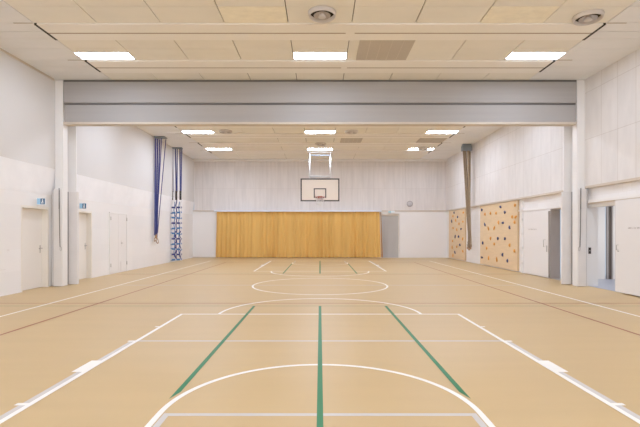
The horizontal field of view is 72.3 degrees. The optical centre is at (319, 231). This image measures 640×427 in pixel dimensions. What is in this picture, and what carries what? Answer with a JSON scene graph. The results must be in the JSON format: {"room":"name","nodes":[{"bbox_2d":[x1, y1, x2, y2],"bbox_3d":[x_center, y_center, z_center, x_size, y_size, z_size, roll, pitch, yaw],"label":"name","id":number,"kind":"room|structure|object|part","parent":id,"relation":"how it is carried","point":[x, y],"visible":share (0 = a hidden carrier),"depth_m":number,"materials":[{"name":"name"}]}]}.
{"room":"sports hall","nodes":[
{"label":"sports hall","id":0,"kind":"room"},
{"bbox_2d":[0,188,192,296],"bbox_3d":[-7.300,-0.116,11.050,0.300,3.120,27.100,0,0,0],"label":"wall","id":1,"kind":"structure","parent":0,"point":[142,251],"depth_m":14.40,"materials":[{"name":"white paint"}]},
{"bbox_2d":[21,205,48,291],"bbox_3d":[-7.258,0.400,11.010,0.224,2.089,1.078,0,0,0],"label":"door","id":2,"kind":"structure","parent":1,"relation":"in","point":[34,219],"depth_m":11.20,"materials":[{"name":"wood"}]},
{"bbox_2d":[37,198,45,204],"bbox_3d":[-7.040,-0.771,11.067,0.215,0.180,0.046,0,0,0],"label":"exit sign","id":3,"kind":"object","parent":1,"relation":"attached to","point":[40,201],"visible":1,"depth_m":11.05,"materials":[{"name":"blue plastic"}]},
{"bbox_2d":[79,203,86,208],"bbox_3d":[-7.040,-0.771,13.017,0.215,0.180,0.046,0,0,0],"label":"exit sign","id":4,"kind":"object","parent":1,"relation":"attached to","point":[81,205],"visible":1,"depth_m":13.00,"materials":[{"name":"blue plastic"}]},
{"bbox_2d":[79,210,91,278],"bbox_3d":[-7.258,0.400,13.200,0.224,2.089,1.078,0,0,0],"label":"door","id":5,"kind":"structure","parent":1,"relation":"in","point":[85,217],"depth_m":13.64,"materials":[{"name":"wood"}]},
{"bbox_2d":[0,156,193,214],"bbox_3d":[-7.111,-1.327,11.049,0.098,0.701,27.098,0,0,0],"label":"trim","id":6,"kind":"structure","parent":1,"relation":"attached to","point":[17,175],"depth_m":13.29,"materials":[{"name":"white paint"}]},
{"bbox_2d":[109,212,126,274],"bbox_3d":[-7.114,0.379,15.520,0.092,2.130,1.360,0,0,0],"label":"door","id":7,"kind":"structure","parent":1,"relation":"in","point":[117,222],"depth_m":15.43,"materials":[{"name":"white paint"}]},
{"bbox_2d":[0,50,193,201],"bbox_3d":[-7.255,-2.892,11.050,0.390,2.429,27.100,0,0,0],"label":"wall","id":8,"kind":"structure","parent":0,"point":[122,155],"depth_m":13.02,"materials":[{"name":"paint"}]},
{"bbox_2d":[0,48,53,80],"bbox_3d":[-7.047,-4.032,4.550,0.024,0.043,14.100,0,0,0],"label":"trim","id":9,"kind":"structure","parent":8,"relation":"attached to","point":[1,49],"depth_m":10.48,"materials":[{"name":"beige wood"}]},
{"bbox_2d":[0,258,639,426],"bbox_3d":[1.875,1.501,11.150,19.250,0.126,27.900,0,0,0],"label":"floor","id":10,"kind":"structure","parent":0,"point":[191,342],"depth_m":5.43,"materials":[{"name":"beige laminate"}]},
{"bbox_2d":[52,80,78,285],"bbox_3d":[-6.907,-1.301,11.865,0.475,5.490,0.610,0,0,0],"label":"column","id":11,"kind":"structure","parent":10,"relation":"on","point":[65,263],"depth_m":11.73,"materials":[{"name":"white paint"}]},
{"bbox_2d":[59,188,61,250],"bbox_3d":[-6.831,-0.326,11.519,0.082,1.660,0.026,0,0,0],"label":"strap","id":12,"kind":"object","parent":11,"relation":"hanging from","point":[59,188],"visible":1,"depth_m":11.51,"materials":[{"name":"fabric"}]},
{"bbox_3d":[-6.849,-0.381,11.520,0.045,1.550,0.020,0,0,0],"label":"cord","id":13,"kind":"part","parent":12,"relation":"part of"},
{"bbox_3d":[-6.949,-1.301,11.770,0.208,5.490,0.220,0,0,0],"label":"post","id":14,"kind":"part","parent":11,"relation":"part of","materials":[{"name":"white paint"}]},
{"bbox_3d":[-6.904,-1.301,12.150,0.298,5.490,0.040,0,0,0],"label":"post","id":15,"kind":"part","parent":11,"relation":"part of","materials":[{"name":"white paint"}]},
{"bbox_2d":[561,80,587,285],"bbox_3d":[6.907,-1.301,11.865,0.475,5.490,0.610,0,0,0],"label":"column","id":16,"kind":"structure","parent":10,"relation":"on","point":[574,263],"depth_m":11.73,"materials":[{"name":"white paint"}]},
{"bbox_3d":[6.904,-1.301,12.150,0.298,5.490,0.040,0,0,0],"label":"post","id":17,"kind":"part","parent":16,"relation":"part of","materials":[{"name":"white paint"}]},
{"bbox_3d":[6.949,-1.301,11.770,0.208,5.490,0.220,0,0,0],"label":"post","id":18,"kind":"part","parent":16,"relation":"part of","materials":[{"name":"white paint"}]},
{"bbox_2d":[578,188,580,250],"bbox_3d":[6.831,-0.326,11.519,0.082,1.660,0.026,0,0,0],"label":"strap","id":19,"kind":"object","parent":16,"relation":"hanging from","point":[580,188],"visible":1,"depth_m":11.51,"materials":[{"name":"fabric"}]},
{"bbox_3d":[6.849,-0.381,11.520,0.045,1.550,0.020,0,0,0],"label":"cord","id":20,"kind":"part","parent":19,"relation":"part of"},
{"bbox_2d":[0,0,639,158],"bbox_3d":[0.000,-4.099,11.050,14.300,0.154,27.100,0,0,0],"label":"ceiling","id":21,"kind":"structure","parent":0,"point":[166,39],"depth_m":9.48,"materials":[{"name":"wood"}]},
{"bbox_2d":[74,52,134,58],"bbox_3d":[-4.940,-4.055,10.060,1.220,0.022,0.380,0,0,0],"label":"recessed light","id":22,"kind":"object","parent":21,"relation":"in","point":[84,55],"visible":1,"depth_m":10.04,"materials":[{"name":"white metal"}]},
{"bbox_2d":[154,136,166,243],"bbox_3d":[-6.815,-1.775,18.700,0.481,4.560,0.440,0,0,0],"label":"rings","id":23,"kind":"object","parent":21,"relation":"hanging from","point":[157,169],"visible":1,"depth_m":18.67,"materials":[{"name":"blue fabric"}]},
{"bbox_2d":[170,147,182,260],"bbox_3d":[-6.894,-1.337,21.017,0.569,5.436,0.205,0,0,0],"label":"ladder","id":24,"kind":"object","parent":21,"relation":"hanging from","point":[175,233],"visible":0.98,"depth_m":20.96,"materials":[{"name":"white metal"}]},
{"bbox_2d":[182,131,213,132],"bbox_3d":[-4.940,-4.055,17.740,1.220,0.022,0.380,0,0,0],"label":"recessed light","id":25,"kind":"object","parent":21,"relation":"in","point":[182,131],"visible":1,"depth_m":17.72,"materials":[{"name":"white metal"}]},
{"bbox_2d":[205,148,231,149],"bbox_3d":[-4.940,-4.055,21.390,1.220,0.022,0.380,0,0,0],"label":"recessed light","id":26,"kind":"object","parent":21,"relation":"in","point":[205,148],"visible":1,"depth_m":21.23,"materials":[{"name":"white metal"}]},
{"bbox_2d":[219,129,231,133],"bbox_3d":[-3.780,-4.009,17.550,0.524,0.092,0.524,0,0,0],"label":"ceiling vent","id":27,"kind":"object","parent":21,"relation":"in","point":[223,131],"visible":1,"depth_m":17.41,"materials":[{"name":"metal"}]},
{"bbox_2d":[63,80,576,125],"bbox_3d":[0.000,-3.458,11.775,13.660,1.175,0.250,0,0,0],"label":"beam","id":28,"kind":"structure","parent":21,"relation":"attached to","point":[86,102],"depth_m":11.65,"materials":[{"name":"grey metal"}]},
{"bbox_3d":[0.000,-3.719,11.775,13.660,0.555,0.250,0,0,0],"label":"casing","id":29,"kind":"part","parent":28,"relation":"part of","materials":[{"name":"grey metal"}]},
{"bbox_3d":[0.000,-3.162,11.787,13.660,0.468,0.205,0,0,0],"label":"casing","id":30,"kind":"part","parent":28,"relation":"part of","materials":[{"name":"grey metal"}]},
{"bbox_2d":[301,152,338,205],"bbox_3d":[0.000,-2.627,21.055,1.830,2.857,2.170,0,0,0],"label":"goal","id":31,"kind":"object","parent":21,"relation":"hanging from","point":[312,189],"visible":1,"depth_m":20.60,"materials":[{"name":"metal"}]},
{"bbox_3d":[0.000,-3.312,21.396,1.104,1.449,1.352,0,0,0],"label":"support frame","id":32,"kind":"part","parent":31,"relation":"part of","materials":[{"name":"metal"}]},
{"bbox_2d":[293,52,346,58],"bbox_3d":[0.000,-4.055,10.060,1.220,0.022,0.380,0,0,0],"label":"recessed light","id":33,"kind":"object","parent":21,"relation":"in","point":[297,55],"visible":1,"depth_m":10.04,"materials":[{"name":"white plastic"}]},
{"bbox_3d":[0.000,-4.055,10.060,1.220,0.022,0.380,0,0,0],"label":"frame","id":34,"kind":"part","parent":33,"relation":"part of","materials":[{"name":"white metal"}]},
{"bbox_2d":[305,131,334,132],"bbox_3d":[0.000,-4.055,17.740,1.220,0.022,0.380,0,0,0],"label":"recessed light","id":35,"kind":"object","parent":21,"relation":"in","point":[305,131],"visible":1,"depth_m":17.73,"materials":[{"name":"white plastic"}]},
{"bbox_2d":[307,148,332,149],"bbox_3d":[0.000,-4.055,21.390,1.220,0.022,0.380,0,0,0],"label":"recessed light","id":36,"kind":"object","parent":21,"relation":"in","point":[307,148],"visible":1,"depth_m":21.23,"materials":[{"name":"white plastic"}]},
{"bbox_2d":[315,142,325,145],"bbox_3d":[0.030,-4.009,20.000,0.524,0.092,0.524,0,0,0],"label":"ceiling vent","id":37,"kind":"object","parent":21,"relation":"in","point":[316,143],"visible":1,"depth_m":19.89,"materials":[{"name":"metal"}]},
{"bbox_2d":[308,5,335,22],"bbox_3d":[0.040,-4.009,8.100,0.524,0.092,0.524,0,0,0],"label":"ceiling vent","id":38,"kind":"object","parent":21,"relation":"in","point":[319,14],"visible":1,"depth_m":8.06,"materials":[{"name":"metal"}]},
{"bbox_2d":[340,138,361,142],"bbox_3d":[1.370,-4.049,19.350,0.940,0.014,0.980,0,0,0],"label":"ceiling vent","id":39,"kind":"object","parent":21,"relation":"in","point":[343,140],"visible":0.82,"depth_m":19.35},
{"bbox_2d":[345,130,357,133],"bbox_3d":[1.260,-4.009,17.600,0.524,0.092,0.524,0,0,0],"label":"ceiling vent","id":40,"kind":"object","parent":21,"relation":"in","point":[346,131],"visible":1,"depth_m":17.51,"materials":[{"name":"metal"}]},
{"bbox_2d":[356,40,415,59],"bbox_3d":[1.430,-4.049,9.765,1.180,0.014,1.090,0,0,0],"label":"ceiling vent","id":41,"kind":"object","parent":21,"relation":"in","point":[367,49],"visible":1,"depth_m":9.70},
{"bbox_3d":[0.958,-4.048,9.765,0.220,0.013,1.070,0,0,0],"label":"perforated panel","id":42,"kind":"part","parent":41,"relation":"part of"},
{"bbox_3d":[1.194,-4.048,9.765,0.220,0.013,1.070,0,0,0],"label":"perforated panel","id":43,"kind":"part","parent":41,"relation":"part of","materials":[{"name":"brown metal"}]},
{"bbox_3d":[1.430,-4.048,9.765,0.220,0.013,1.070,0,0,0],"label":"perforated panel","id":44,"kind":"part","parent":41,"relation":"part of","materials":[{"name":"brown metal"}]},
{"bbox_3d":[1.666,-4.048,9.765,0.220,0.013,1.070,0,0,0],"label":"perforated panel","id":45,"kind":"part","parent":41,"relation":"part of","materials":[{"name":"brown metal"}]},
{"bbox_3d":[1.902,-4.048,9.765,0.220,0.013,1.070,0,0,0],"label":"perforated panel","id":46,"kind":"part","parent":41,"relation":"part of","materials":[{"name":"brown metal"}]},
{"bbox_2d":[408,148,434,149],"bbox_3d":[4.940,-4.055,21.390,1.220,0.022,0.380,0,0,0],"label":"recessed light","id":47,"kind":"object","parent":21,"relation":"in","point":[409,148],"visible":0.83,"depth_m":21.35,"materials":[{"name":"white plastic"}]},
{"bbox_2d":[418,147,428,149],"bbox_3d":[4.960,-3.998,21.050,0.524,0.092,0.524,0,0,0],"label":"ceiling vent","id":48,"kind":"object","parent":21,"relation":"in","point":[419,148],"visible":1,"depth_m":20.89,"materials":[{"name":"metal"}]},
{"bbox_2d":[416,138,446,142],"bbox_3d":[4.915,-4.049,19.350,1.170,0.014,0.980,0,0,0],"label":"ceiling vent","id":49,"kind":"object","parent":21,"relation":"in","point":[421,140],"visible":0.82,"depth_m":19.35,"materials":[{"name":"brown metal"}]},
{"bbox_2d":[426,131,457,132],"bbox_3d":[4.940,-4.055,17.740,1.220,0.022,0.380,0,0,0],"label":"recessed light","id":50,"kind":"object","parent":21,"relation":"in","point":[427,131],"visible":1,"depth_m":17.72,"materials":[{"name":"white plastic"}]},
{"bbox_2d":[461,144,471,249],"bbox_3d":[6.779,-1.605,20.210,0.477,4.899,0.260,0,0,0],"label":"ropes","id":51,"kind":"object","parent":21,"relation":"hanging from","point":[466,149],"visible":1,"depth_m":20.14,"materials":[{"name":"brown fabric"}]},
{"bbox_2d":[505,52,565,58],"bbox_3d":[4.940,-4.055,10.060,1.220,0.022,0.380,0,0,0],"label":"recessed light","id":52,"kind":"object","parent":21,"relation":"in","point":[513,55],"visible":1,"depth_m":10.04,"materials":[{"name":"white plastic"}]},
{"bbox_2d":[572,9,604,25],"bbox_3d":[5.030,-4.009,8.220,0.524,0.092,0.524,0,0,0],"label":"ceiling vent","id":53,"kind":"object","parent":21,"relation":"in","point":[588,17],"visible":1,"depth_m":8.18,"materials":[{"name":"metal"}]},
{"bbox_2d":[193,161,446,257],"bbox_3d":[0.000,-1.331,24.735,14.900,5.550,0.330,0,0,0],"label":"wall","id":54,"kind":"structure","parent":0,"point":[219,185],"depth_m":24.57,"materials":[{"name":"white paint"}]},
{"bbox_2d":[194,161,194,201],"bbox_3d":[-7.045,-2.866,24.559,0.030,2.380,0.019,0,0,0],"label":"trim","id":55,"kind":"structure","parent":54,"relation":"attached to","point":[194,161],"depth_m":24.55,"materials":[{"name":"white paint"}]},
{"bbox_2d":[214,210,382,257],"bbox_3d":[-1.176,0.109,24.370,9.348,2.610,0.360,0,0,0],"label":"stage curtain","id":56,"kind":"object","parent":54,"relation":"hanging from","point":[239,233],"visible":1,"depth_m":24.35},
{"bbox_3d":[-1.225,-1.163,24.370,9.250,0.065,0.360,0,0,0],"label":"curtain rail","id":57,"kind":"part","parent":56,"relation":"part of","materials":[{"name":"white metal"}]},
{"bbox_2d":[193,210,445,210],"bbox_3d":[0.000,-1.186,24.628,14.300,0.060,0.145,0,0,0],"label":"trim","id":58,"kind":"structure","parent":54,"relation":"attached to","point":[193,210],"depth_m":24.55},
{"bbox_2d":[193,159,446,160],"bbox_3d":[0.000,-4.003,24.434,14.300,0.095,0.269,0,0,0],"label":"trim","id":59,"kind":"structure","parent":54,"relation":"attached to","point":[193,159],"depth_m":24.30,"materials":[{"name":"white paint"}]},
{"bbox_2d":[381,214,398,257],"bbox_3d":[3.945,0.220,24.739,1.048,2.449,0.141,0,0,0],"label":"door","id":60,"kind":"structure","parent":54,"relation":"in","point":[390,222],"depth_m":24.75,"materials":[{"name":"wood"}]},
{"bbox_2d":[407,201,412,206],"bbox_3d":[5.030,-1.576,24.534,0.340,0.340,0.070,0,0,0],"label":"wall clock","id":61,"kind":"object","parent":54,"relation":"attached to","point":[409,203],"visible":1,"depth_m":24.51,"materials":[{"name":"plastic"}]},
{"bbox_2d":[446,48,639,270],"bbox_3d":[7.237,-1.351,11.050,0.385,5.510,27.100,0,0,0],"label":"wall","id":62,"kind":"structure","parent":0,"point":[511,162],"depth_m":14.61,"materials":[{"name":"white paint"}]},
{"bbox_2d":[447,180,639,296],"bbox_3d":[7.290,0.134,11.050,0.280,2.620,27.100,0,0,0],"label":"wall","id":63,"kind":"structure","parent":0,"point":[472,255],"depth_m":14.88,"materials":[{"name":"white paint"}]},
{"bbox_2d":[521,201,522,272],"bbox_3d":[7.120,0.169,15.420,0.059,2.550,0.080,0,0,0],"label":"trim","id":64,"kind":"structure","parent":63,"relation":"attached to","point":[522,201],"depth_m":15.40,"materials":[{"name":"white metal"}]},
{"bbox_2d":[519,205,560,211],"bbox_3d":[7.135,-0.761,14.075,0.029,0.070,3.350,0,0,0],"label":"trim","id":65,"kind":"structure","parent":63,"relation":"attached to","point":[557,206],"depth_m":14.14,"materials":[{"name":"white paint"}]},
{"bbox_2d":[524,208,560,278],"bbox_3d":[7.236,0.364,13.986,0.409,2.159,2.469,0,0,0],"label":"door","id":66,"kind":"structure","parent":63,"relation":"in","point":[536,224],"depth_m":13.97,"materials":[{"name":"wood"}]},
{"bbox_2d":[446,177,639,210],"bbox_3d":[7.152,-1.186,11.050,0.195,0.060,27.100,0,0,0],"label":"trim","id":67,"kind":"structure","parent":63,"relation":"attached to","point":[636,178],"depth_m":13.29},
{"bbox_2d":[588,204,625,293],"bbox_3d":[7.289,0.380,10.995,0.302,2.129,1.488,0,0,0],"label":"door frame","id":68,"kind":"structure","parent":63,"relation":"attached to","point":[592,212],"depth_m":11.71,"materials":[{"name":"white paint"}]},
{"bbox_2d":[588,193,639,202],"bbox_3d":[7.104,-0.803,9.365,0.089,0.105,4.330,0,0,0],"label":"trim","id":69,"kind":"structure","parent":63,"relation":"attached to","point":[630,196],"depth_m":10.50,"materials":[{"name":"white paint"}]},
{"bbox_2d":[615,198,639,295],"bbox_3d":[7.039,0.334,9.020,0.116,2.160,2.840,0,0,0],"label":"door","id":70,"kind":"structure","parent":63,"relation":"in","point":[627,212],"depth_m":10.02,"materials":[{"name":"wood"}]},
{"bbox_2d":[598,206,614,278],"bbox_3d":[9.420,0.144,13.450,3.960,2.600,0.100,0,0,0],"label":"wall","id":71,"kind":"structure","parent":0,"point":[601,210],"depth_m":13.40,"materials":[{"name":"white paint"}]},
{"bbox_2d":[606,206,612,278],"bbox_3d":[8.857,0.318,13.390,0.185,2.247,0.080,0,0,0],"label":"door","id":72,"kind":"structure","parent":71,"relation":"in","point":[609,209],"depth_m":13.38,"materials":[{"name":"grey metal"}]},
{"bbox_3d":[8.782,0.318,13.395,0.034,2.247,0.070,0,0,0],"label":"frame","id":73,"kind":"part","parent":72,"relation":"part of","materials":[{"name":"grey metal"}]}
]}

